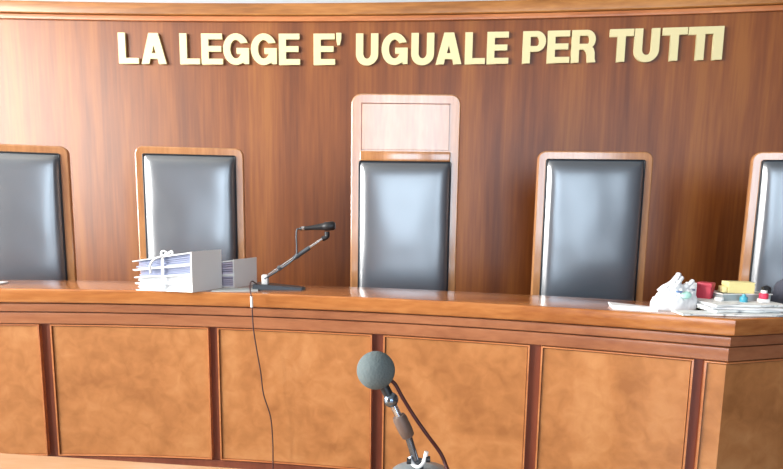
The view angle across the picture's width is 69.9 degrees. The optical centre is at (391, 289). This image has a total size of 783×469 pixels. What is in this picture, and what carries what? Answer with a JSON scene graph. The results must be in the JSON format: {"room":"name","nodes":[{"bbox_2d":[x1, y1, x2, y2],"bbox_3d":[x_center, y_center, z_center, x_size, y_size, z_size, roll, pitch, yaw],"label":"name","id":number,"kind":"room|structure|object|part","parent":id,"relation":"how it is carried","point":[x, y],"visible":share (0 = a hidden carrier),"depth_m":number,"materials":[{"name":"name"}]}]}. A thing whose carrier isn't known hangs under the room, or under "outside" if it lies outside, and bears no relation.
{"room":"courtroom","nodes":[
{"label":"courtroom","id":0,"kind":"room"},
{"bbox_2d":[18,0,491,2],"bbox_3d":[-0.274,-1.715,4.866,10.000,5.200,0.100,1,8,0],"label":"wall","id":1,"kind":"structure","parent":0,"point":[136,1],"depth_m":4.72,"materials":[{"name":"grey paint"}]},
{"bbox_2d":[0,11,782,301],"bbox_3d":[-0.277,-0.429,3.812,9.843,2.930,0.511,1,8,4],"label":"wall","id":2,"kind":"structure","parent":0,"point":[63,83],"depth_m":3.88,"materials":[{"name":"brown wood"}]},
{"bbox_2d":[118,33,139,63],"bbox_3d":[-1.825,-1.678,3.891,0.139,0.204,0.019,1,8,0],"label":"letter","id":3,"kind":"object","parent":2,"relation":"attached to","point":[122,46],"depth_m":3.89,"materials":[{"name":"beige metal"}]},
{"bbox_2d":[142,33,167,64],"bbox_3d":[-1.649,-1.675,3.890,0.175,0.204,0.019,1,8,1],"label":"letter","id":4,"kind":"object","parent":2,"relation":"attached to","point":[153,41],"depth_m":3.88,"materials":[{"name":"beige metal"}]},
{"bbox_2d":[179,33,200,64],"bbox_3d":[-1.397,-1.671,3.885,0.139,0.204,0.019,1,8,1],"label":"letter","id":5,"kind":"object","parent":2,"relation":"attached to","point":[183,41],"depth_m":3.88,"materials":[{"name":"beige metal"}]},
{"bbox_2d":[201,33,223,64],"bbox_3d":[-1.241,-1.668,3.881,0.149,0.204,0.019,1,8,2],"label":"letter","id":6,"kind":"object","parent":2,"relation":"attached to","point":[205,37],"depth_m":3.87,"materials":[{"name":"beige metal"}]},
{"bbox_2d":[223,33,249,65],"bbox_3d":[-1.074,-1.665,3.876,0.180,0.208,0.019,1,8,2],"label":"letter","id":7,"kind":"object","parent":2,"relation":"attached to","point":[244,58],"depth_m":3.87,"materials":[{"name":"beige metal"}]},
{"bbox_2d":[251,33,277,65],"bbox_3d":[-0.880,-1.661,3.869,0.180,0.208,0.019,1,8,2],"label":"letter","id":8,"kind":"object","parent":2,"relation":"attached to","point":[271,58],"depth_m":3.86,"materials":[{"name":"beige metal"}]},
{"bbox_2d":[279,34,300,65],"bbox_3d":[-0.702,-1.657,3.861,0.147,0.204,0.019,1,8,3],"label":"letter","id":9,"kind":"object","parent":2,"relation":"attached to","point":[284,49],"depth_m":3.85,"materials":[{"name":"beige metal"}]},
{"bbox_2d":[313,34,334,65],"bbox_3d":[-0.460,-1.651,3.848,0.149,0.204,0.019,1,8,3],"label":"letter","id":10,"kind":"object","parent":2,"relation":"attached to","point":[318,49],"depth_m":3.84,"materials":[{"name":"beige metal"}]},
{"bbox_2d":[336,33,341,45],"bbox_3d":[-0.360,-1.716,3.833,0.035,0.080,0.019,1,8,4],"label":"apostrophe","id":11,"kind":"object","parent":2,"relation":"attached to","point":[338,35],"depth_m":3.82,"materials":[{"name":"beige metal"}]},
{"bbox_2d":[356,33,378,65],"bbox_3d":[-0.166,-1.642,3.830,0.153,0.210,0.019,1,8,4],"label":"letter","id":12,"kind":"object","parent":2,"relation":"attached to","point":[372,59],"depth_m":3.82,"materials":[{"name":"beige metal"}]},
{"bbox_2d":[0,0,782,21],"bbox_3d":[-0.255,-1.879,3.623,9.858,0.080,0.580,1,8,4],"label":"trim","id":13,"kind":"structure","parent":2,"relation":"attached to","point":[6,6],"depth_m":3.77,"materials":[{"name":"brown wood"}]},
{"bbox_2d":[382,33,407,65],"bbox_3d":[0.022,-1.640,3.816,0.178,0.208,0.019,1,8,4],"label":"letter","id":14,"kind":"object","parent":2,"relation":"attached to","point":[402,58],"depth_m":3.81,"materials":[{"name":"beige metal"}]},
{"bbox_2d":[411,33,434,65],"bbox_3d":[0.212,-1.633,3.801,0.155,0.210,0.019,1,8,5],"label":"letter","id":15,"kind":"object","parent":2,"relation":"attached to","point":[429,56],"depth_m":3.79,"materials":[{"name":"beige metal"}]},
{"bbox_2d":[436,32,460,64],"bbox_3d":[0.388,-1.631,3.786,0.174,0.204,0.019,2,8,5],"label":"letter","id":16,"kind":"object","parent":2,"relation":"attached to","point":[449,40],"depth_m":3.78,"materials":[{"name":"beige metal"}]},
{"bbox_2d":[464,32,484,64],"bbox_3d":[0.563,-1.626,3.770,0.135,0.204,0.019,2,8,5],"label":"letter","id":17,"kind":"object","parent":2,"relation":"attached to","point":[469,60],"depth_m":3.77,"materials":[{"name":"beige metal"}]},
{"bbox_2d":[486,32,508,64],"bbox_3d":[0.713,-1.621,3.755,0.144,0.204,0.019,2,8,6],"label":"letter","id":18,"kind":"object","parent":2,"relation":"attached to","point":[491,36],"depth_m":3.75,"materials":[{"name":"beige metal"}]},
{"bbox_2d":[522,31,545,63],"bbox_3d":[0.950,-1.615,3.730,0.150,0.204,0.019,2,8,6],"label":"letter","id":19,"kind":"object","parent":2,"relation":"attached to","point":[527,49],"depth_m":3.72,"materials":[{"name":"beige metal"}]},
{"bbox_2d":[546,30,569,63],"bbox_3d":[1.107,-1.610,3.713,0.145,0.204,0.019,2,8,7],"label":"letter","id":20,"kind":"object","parent":2,"relation":"attached to","point":[551,46],"depth_m":3.71,"materials":[{"name":"beige metal"}]},
{"bbox_2d":[570,30,595,62],"bbox_3d":[1.267,-1.605,3.694,0.157,0.204,0.019,2,8,7],"label":"letter","id":21,"kind":"object","parent":2,"relation":"attached to","point":[576,46],"depth_m":3.69,"materials":[{"name":"beige metal"}]},
{"bbox_2d":[609,29,633,62],"bbox_3d":[1.501,-1.597,3.664,0.150,0.204,0.019,2,8,7],"label":"letter","id":22,"kind":"object","parent":2,"relation":"attached to","point":[621,34],"depth_m":3.65,"materials":[{"name":"beige metal"}]},
{"bbox_2d":[633,28,660,62],"bbox_3d":[1.658,-1.590,3.644,0.155,0.210,0.019,2,8,8],"label":"letter","id":23,"kind":"object","parent":2,"relation":"attached to","point":[638,54],"depth_m":3.63,"materials":[{"name":"beige metal"}]},
{"bbox_2d":[662,27,687,61],"bbox_3d":[1.825,-1.587,3.620,0.152,0.204,0.019,2,8,8],"label":"letter","id":24,"kind":"object","parent":2,"relation":"attached to","point":[674,33],"depth_m":3.61,"materials":[{"name":"beige metal"}]},
{"bbox_2d":[688,26,714,60],"bbox_3d":[1.982,-1.581,3.597,0.152,0.204,0.019,2,8,8],"label":"letter","id":25,"kind":"object","parent":2,"relation":"attached to","point":[700,32],"depth_m":3.59,"materials":[{"name":"beige metal"}]},
{"bbox_2d":[711,26,724,60],"bbox_3d":[2.086,-1.578,3.582,0.059,0.204,0.019,2,8,9],"label":"letter","id":26,"kind":"object","parent":2,"relation":"attached to","point":[718,36],"depth_m":3.57,"materials":[{"name":"beige metal"}]},
{"bbox_3d":[-0.324,1.621,-0.085,10.000,0.100,10.800,1,8,0],"label":"floor","id":27,"kind":"structure","parent":0,"visible":0},
{"bbox_2d":[0,453,237,468],"bbox_3d":[-0.361,0.914,0.857,1.900,1.050,0.655,2,8,6],"label":"table","id":28,"kind":"object","parent":27,"relation":"on","point":[7,461],"visible":1,"depth_m":1.11,"materials":[{"name":"brown wood"}]},
{"bbox_2d":[357,351,448,468],"bbox_3d":[0.093,0.245,0.994,0.322,0.252,0.146,7,10,37],"label":"microphone","id":29,"kind":"object","parent":28,"relation":"on","point":[375,369],"visible":1,"depth_m":1.02,"materials":[{"name":"grey metal"}]},
{"bbox_3d":[0.041,0.301,1.039,0.033,0.068,0.014,1,8,0],"label":"stem","id":30,"kind":"part","parent":29,"relation":"part of","materials":[{"name":"silver metal"}]},
{"bbox_2d":[413,458,423,468],"bbox_3d":[0.050,0.327,1.043,0.021,0.026,0.019,1,8,0],"label":"socket","id":31,"kind":"object","parent":29,"relation":"attached to","point":[418,463],"depth_m":1.03,"materials":[{"name":"grey metal"}]},
{"bbox_2d":[0,280,782,468],"bbox_3d":[-0.888,0.597,2.598,6.617,1.200,1.109,1,8,0],"label":"bench","id":32,"kind":"object","parent":27,"relation":"on","point":[101,370],"visible":0.99,"depth_m":2.45,"materials":[{"name":"brown wood"}]},
{"bbox_3d":[-1.963,0.463,2.568,0.701,0.608,0.026,0,8,-5],"label":"burl panel","id":33,"kind":"part","parent":32,"relation":"part of","materials":[{"name":"brown wood"}]},
{"bbox_3d":[-1.962,0.464,2.564,0.719,0.626,0.033,0,8,-5],"label":"panel moulding","id":34,"kind":"part","parent":32,"relation":"part of","materials":[{"name":"brown wood"}]},
{"bbox_3d":[-1.193,0.471,2.593,0.709,0.608,0.026,1,8,1],"label":"burl panel","id":35,"kind":"part","parent":32,"relation":"part of","materials":[{"name":"brown wood"}]},
{"bbox_3d":[-1.193,0.472,2.589,0.727,0.626,0.033,1,8,1],"label":"panel moulding","id":36,"kind":"part","parent":32,"relation":"part of","materials":[{"name":"brown wood"}]},
{"bbox_2d":[132,250,221,292],"bbox_3d":[-0.973,-0.093,2.546,0.327,0.180,0.204,2,8,12],"label":"bundle","id":37,"kind":"object","parent":32,"relation":"on","point":[196,271],"visible":1,"depth_m":2.48,"materials":[{"name":"white paper"}]},
{"bbox_3d":[-0.799,0.978,2.400,6.403,0.300,0.544,1,8,0],"label":"rail","id":38,"kind":"part","parent":32,"relation":"part of","materials":[{"name":"brown wood"}]},
{"bbox_2d":[211,288,257,291],"bbox_3d":[-0.707,-0.001,2.545,0.202,0.006,0.090,0,8,-8],"label":"sheet","id":39,"kind":"object","parent":32,"relation":"on","point":[221,289],"visible":0.86,"depth_m":2.51,"materials":[{"name":"grey paper"}]},
{"bbox_2d":[221,257,256,287],"bbox_3d":[-0.797,-0.092,2.733,0.204,0.133,0.184,4,8,21],"label":"bundle","id":40,"kind":"object","parent":32,"relation":"on","point":[236,273],"visible":0.72,"depth_m":2.66,"materials":[{"name":"white paper"}]},
{"bbox_2d":[249,221,335,468],"bbox_3d":[-0.454,0.444,2.582,0.374,1.513,0.282,1,8,0],"label":"desk microphone","id":41,"kind":"object","parent":32,"relation":"on","point":[327,226],"visible":1,"depth_m":2.56,"materials":[{"name":"grey metal"}]},
{"bbox_3d":[-0.511,-0.106,2.590,0.160,0.118,0.017,1,8,0],"label":"arm","id":42,"kind":"part","parent":41,"relation":"part of","materials":[{"name":"silver metal"}]},
{"bbox_3d":[-0.347,-0.215,2.575,0.073,0.056,0.015,1,8,0],"label":"arm","id":43,"kind":"part","parent":41,"relation":"part of","materials":[{"name":"silver metal"}]},
{"bbox_3d":[-0.437,0.490,2.534,0.691,0.608,0.026,2,8,8],"label":"burl panel","id":44,"kind":"part","parent":32,"relation":"part of","materials":[{"name":"brown wood"}]},
{"bbox_3d":[-0.438,0.491,2.530,0.709,0.626,0.032,2,8,8],"label":"panel moulding","id":45,"kind":"part","parent":32,"relation":"part of","materials":[{"name":"brown wood"}]},
{"bbox_3d":[-0.791,0.121,2.298,6.426,0.037,0.605,1,8,0],"label":"moulding","id":46,"kind":"part","parent":32,"relation":"part of","materials":[{"name":"brown wood"}]},
{"bbox_3d":[-0.793,0.170,2.307,6.424,0.052,0.600,1,8,0],"label":"rail","id":47,"kind":"part","parent":32,"relation":"part of","materials":[{"name":"brown wood"}]},
{"bbox_3d":[0.263,0.519,2.403,0.598,0.608,0.024,3,8,14],"label":"burl panel","id":48,"kind":"part","parent":32,"relation":"part of","materials":[{"name":"brown wood"}]},
{"bbox_3d":[0.262,0.519,2.399,0.616,0.626,0.030,3,8,14],"label":"panel moulding","id":49,"kind":"part","parent":32,"relation":"part of","materials":[{"name":"brown wood"}]},
{"bbox_3d":[0.865,0.551,2.227,0.534,0.608,0.022,3,8,19],"label":"burl panel","id":50,"kind":"part","parent":32,"relation":"part of","materials":[{"name":"brown wood"}]},
{"bbox_3d":[0.864,0.552,2.223,0.552,0.626,0.029,3,8,19],"label":"panel moulding","id":51,"kind":"part","parent":32,"relation":"part of","materials":[{"name":"brown wood"}]},
{"bbox_2d":[608,302,657,311],"bbox_3d":[0.921,0.068,2.170,0.195,0.016,0.079,8,10,42],"label":"paper pad","id":52,"kind":"object","parent":32,"relation":"on","point":[620,306],"visible":1,"depth_m":2.16,"materials":[{"name":"white paper"}]},
{"bbox_2d":[650,272,696,310],"bbox_3d":[1.108,0.004,2.190,0.181,0.144,0.112,1,8,0],"label":"crumpled bag","id":53,"kind":"object","parent":32,"relation":"on","point":[672,295],"visible":0.88,"depth_m":2.17,"materials":[{"name":"white plastic"}]},
{"bbox_2d":[681,291,691,298],"bbox_3d":[1.131,0.020,2.147,0.040,0.030,0.020,1,8,0],"label":"print","id":54,"kind":"object","parent":53,"relation":"attached to","point":[684,294],"depth_m":2.14,"materials":[{"name":"teal"}]},
{"bbox_2d":[685,282,696,292],"bbox_3d":[1.203,0.019,2.255,0.036,0.100,0.029,2,8,9],"label":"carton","id":55,"kind":"object","parent":32,"relation":"on","point":[693,286],"visible":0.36,"depth_m":2.24,"materials":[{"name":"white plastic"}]},
{"bbox_3d":[1.189,0.572,2.105,0.070,0.626,0.023,4,8,22],"label":"panel moulding","id":56,"kind":"part","parent":32,"relation":"part of","materials":[{"name":"brown wood"}]},
{"bbox_3d":[1.194,0.572,2.107,0.061,0.608,0.017,4,8,22],"label":"burl panel","id":57,"kind":"part","parent":32,"relation":"part of","materials":[{"name":"brown wood"}]},
{"bbox_2d":[672,310,782,316],"bbox_3d":[1.261,0.088,2.084,0.395,0.007,0.086,1,8,0],"label":"newspaper","id":58,"kind":"object","parent":32,"relation":"on","point":[681,312],"visible":0.91,"depth_m":2.06,"materials":[{"name":"white paper"}]},
{"bbox_3d":[1.496,0.568,2.175,0.580,0.608,0.017,-1,8,-16],"label":"burl panel","id":59,"kind":"part","parent":32,"relation":"part of","materials":[{"name":"brown wood"}]},
{"bbox_3d":[1.502,0.568,2.172,0.589,0.626,0.023,-1,8,-16],"label":"panel moulding","id":60,"kind":"part","parent":32,"relation":"part of","materials":[{"name":"brown wood"}]},
{"bbox_3d":[1.671,0.071,2.250,0.285,0.006,0.212,1,8,0],"label":"newspaper","id":61,"kind":"object","parent":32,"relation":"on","visible":0},
{"bbox_2d":[770,279,782,303],"bbox_3d":[1.716,-0.027,2.273,0.334,0.181,0.181,1,8,0],"label":"cloth bag","id":62,"kind":"object","parent":61,"relation":"on","point":[777,296],"visible":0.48,"depth_m":2.27,"materials":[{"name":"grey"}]},
{"bbox_3d":[1.344,0.070,2.225,0.230,0.007,0.182,1,8,0],"label":"newspaper","id":63,"kind":"object","parent":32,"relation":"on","visible":0},
{"bbox_2d":[696,306,782,312],"bbox_3d":[1.334,0.066,2.186,0.290,0.009,0.219,0,8,-6],"label":"newspaper","id":64,"kind":"object","parent":63,"relation":"on","point":[712,310],"visible":0.2,"depth_m":2.08,"materials":[{"name":"white paper"}]},
{"bbox_2d":[696,302,782,310],"bbox_3d":[1.322,0.060,2.154,0.281,0.008,0.171,1,8,0],"label":"newspaper","id":65,"kind":"object","parent":64,"relation":"on","point":[698,303],"visible":0.36,"depth_m":2.08,"materials":[{"name":"white paper"}]},
{"bbox_2d":[697,294,782,306],"bbox_3d":[1.345,0.031,2.194,0.290,0.038,0.214,0,8,-5],"label":"newspaper","id":66,"kind":"object","parent":65,"relation":"on","point":[712,302],"depth_m":2.14,"materials":[{"name":"white paper"}]},
{"bbox_2d":[696,281,715,298],"bbox_3d":[1.268,0.002,2.263,0.057,0.066,0.057,8,10,43],"label":"box","id":67,"kind":"object","parent":66,"relation":"on","point":[705,290],"visible":0.87,"depth_m":2.24,"materials":[{"name":"red"}]},
{"bbox_3d":[1.268,-0.022,2.260,0.057,0.018,0.057,8,10,42],"label":"box lid","id":68,"kind":"part","parent":67,"relation":"part of","materials":[{"name":"red"}]},
{"bbox_3d":[1.285,0.035,2.196,0.034,0.014,0.034,1,8,0],"label":"white cap","id":69,"kind":"part","parent":66,"relation":"part of","materials":[{"name":"white plastic"}]},
{"bbox_2d":[713,291,772,300],"bbox_3d":[1.395,0.023,2.248,0.208,0.028,0.098,0,8,-5],"label":"desk tray","id":70,"kind":"object","parent":66,"relation":"on","point":[727,296],"visible":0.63,"depth_m":2.20,"materials":[{"name":"grey plastic"}]},
{"bbox_2d":[718,280,755,293],"bbox_3d":[1.378,-0.012,2.243,0.117,0.043,0.064,2,8,7],"label":"pad","id":71,"kind":"object","parent":70,"relation":"on","point":[747,287],"visible":1,"depth_m":2.21,"materials":[{"name":"yellow"}]},
{"bbox_3d":[1.366,0.031,2.171,0.028,0.031,0.028,1,8,0],"label":"teal bottle cap","id":72,"kind":"part","parent":66,"relation":"part of","materials":[{"name":"blue plastic"}]},
{"bbox_2d":[757,285,770,302],"bbox_3d":[1.446,0.015,2.168,0.045,0.066,0.032,1,8,0],"label":"stamp","id":73,"kind":"object","parent":66,"relation":"on","point":[766,290],"visible":1,"depth_m":2.16,"materials":[{"name":"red plastic"}]},
{"bbox_3d":[1.451,-0.002,2.166,0.036,0.032,0.020,1,8,0],"label":"handle","id":74,"kind":"part","parent":73,"relation":"part of","materials":[{"name":"black plastic"}]},
{"bbox_3d":[-1.022,0.922,2.983,6.813,0.450,1.580,1,8,0],"label":"platform","id":75,"kind":"object","parent":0,"visible":0},
{"bbox_2d":[0,144,76,279],"bbox_3d":[-2.115,-0.068,3.046,0.605,1.463,0.475,-1,8,-14],"label":"chair","id":76,"kind":"object","parent":75,"relation":"on","point":[37,236],"visible":0.59,"depth_m":3.19,"materials":[{"name":"black leather"}]},
{"bbox_2d":[135,146,245,280],"bbox_3d":[-1.147,-0.063,3.100,0.605,1.468,0.475,0,8,-6],"label":"chair","id":77,"kind":"object","parent":75,"relation":"on","point":[190,199],"visible":0.49,"depth_m":3.21,"materials":[{"name":"black leather"}]},
{"bbox_2d":[144,155,236,262],"bbox_3d":[-1.163,-0.292,3.252,0.511,0.962,0.050,0,8,-6],"label":"cushion","id":78,"kind":"object","parent":77,"relation":"on","point":[190,201],"depth_m":3.21,"materials":[{"name":"black leather"}]},
{"bbox_2d":[350,94,460,290],"bbox_3d":[0.062,-0.161,2.922,0.592,1.746,0.475,1,8,1],"label":"chair","id":79,"kind":"object","parent":75,"relation":"on","point":[405,148],"visible":0.69,"depth_m":3.05,"materials":[{"name":"black leather"}]},
{"bbox_2d":[359,162,449,290],"bbox_3d":[0.066,-0.235,3.095,0.498,0.927,0.050,1,8,1],"label":"cushion","id":80,"kind":"object","parent":79,"relation":"on","point":[404,207],"depth_m":3.06,"materials":[{"name":"black leather"}]},
{"bbox_3d":[0.074,-0.727,3.046,0.492,0.052,0.011,1,8,1],"label":"cross rail","id":81,"kind":"part","parent":79,"relation":"part of","materials":[{"name":"brown wood"}]},
{"bbox_3d":[0.076,-0.881,3.028,0.472,0.241,0.005,1,8,1],"label":"headrest panel","id":82,"kind":"part","parent":79,"relation":"part of","materials":[{"name":"beige wood"}]},
{"bbox_2d":[530,151,652,300],"bbox_3d":[1.072,0.005,2.892,0.610,1.454,0.475,1,8,3],"label":"chair","id":83,"kind":"object","parent":75,"relation":"on","point":[590,232],"visible":0.66,"depth_m":3.02,"materials":[{"name":"black leather"}]},
{"bbox_2d":[738,152,782,293],"bbox_3d":[2.126,0.037,2.769,0.605,1.455,0.476,3,8,14],"label":"chair","id":84,"kind":"object","parent":75,"relation":"on","point":[761,258],"visible":0.39,"depth_m":2.94,"materials":[{"name":"black leather"}]},
{"bbox_2d":[750,161,782,293],"bbox_3d":[2.172,-0.190,2.911,0.511,0.949,0.058,3,8,14],"label":"cushion","id":85,"kind":"object","parent":84,"relation":"on","point":[766,232],"depth_m":2.93,"materials":[{"name":"black leather"}]}
]}

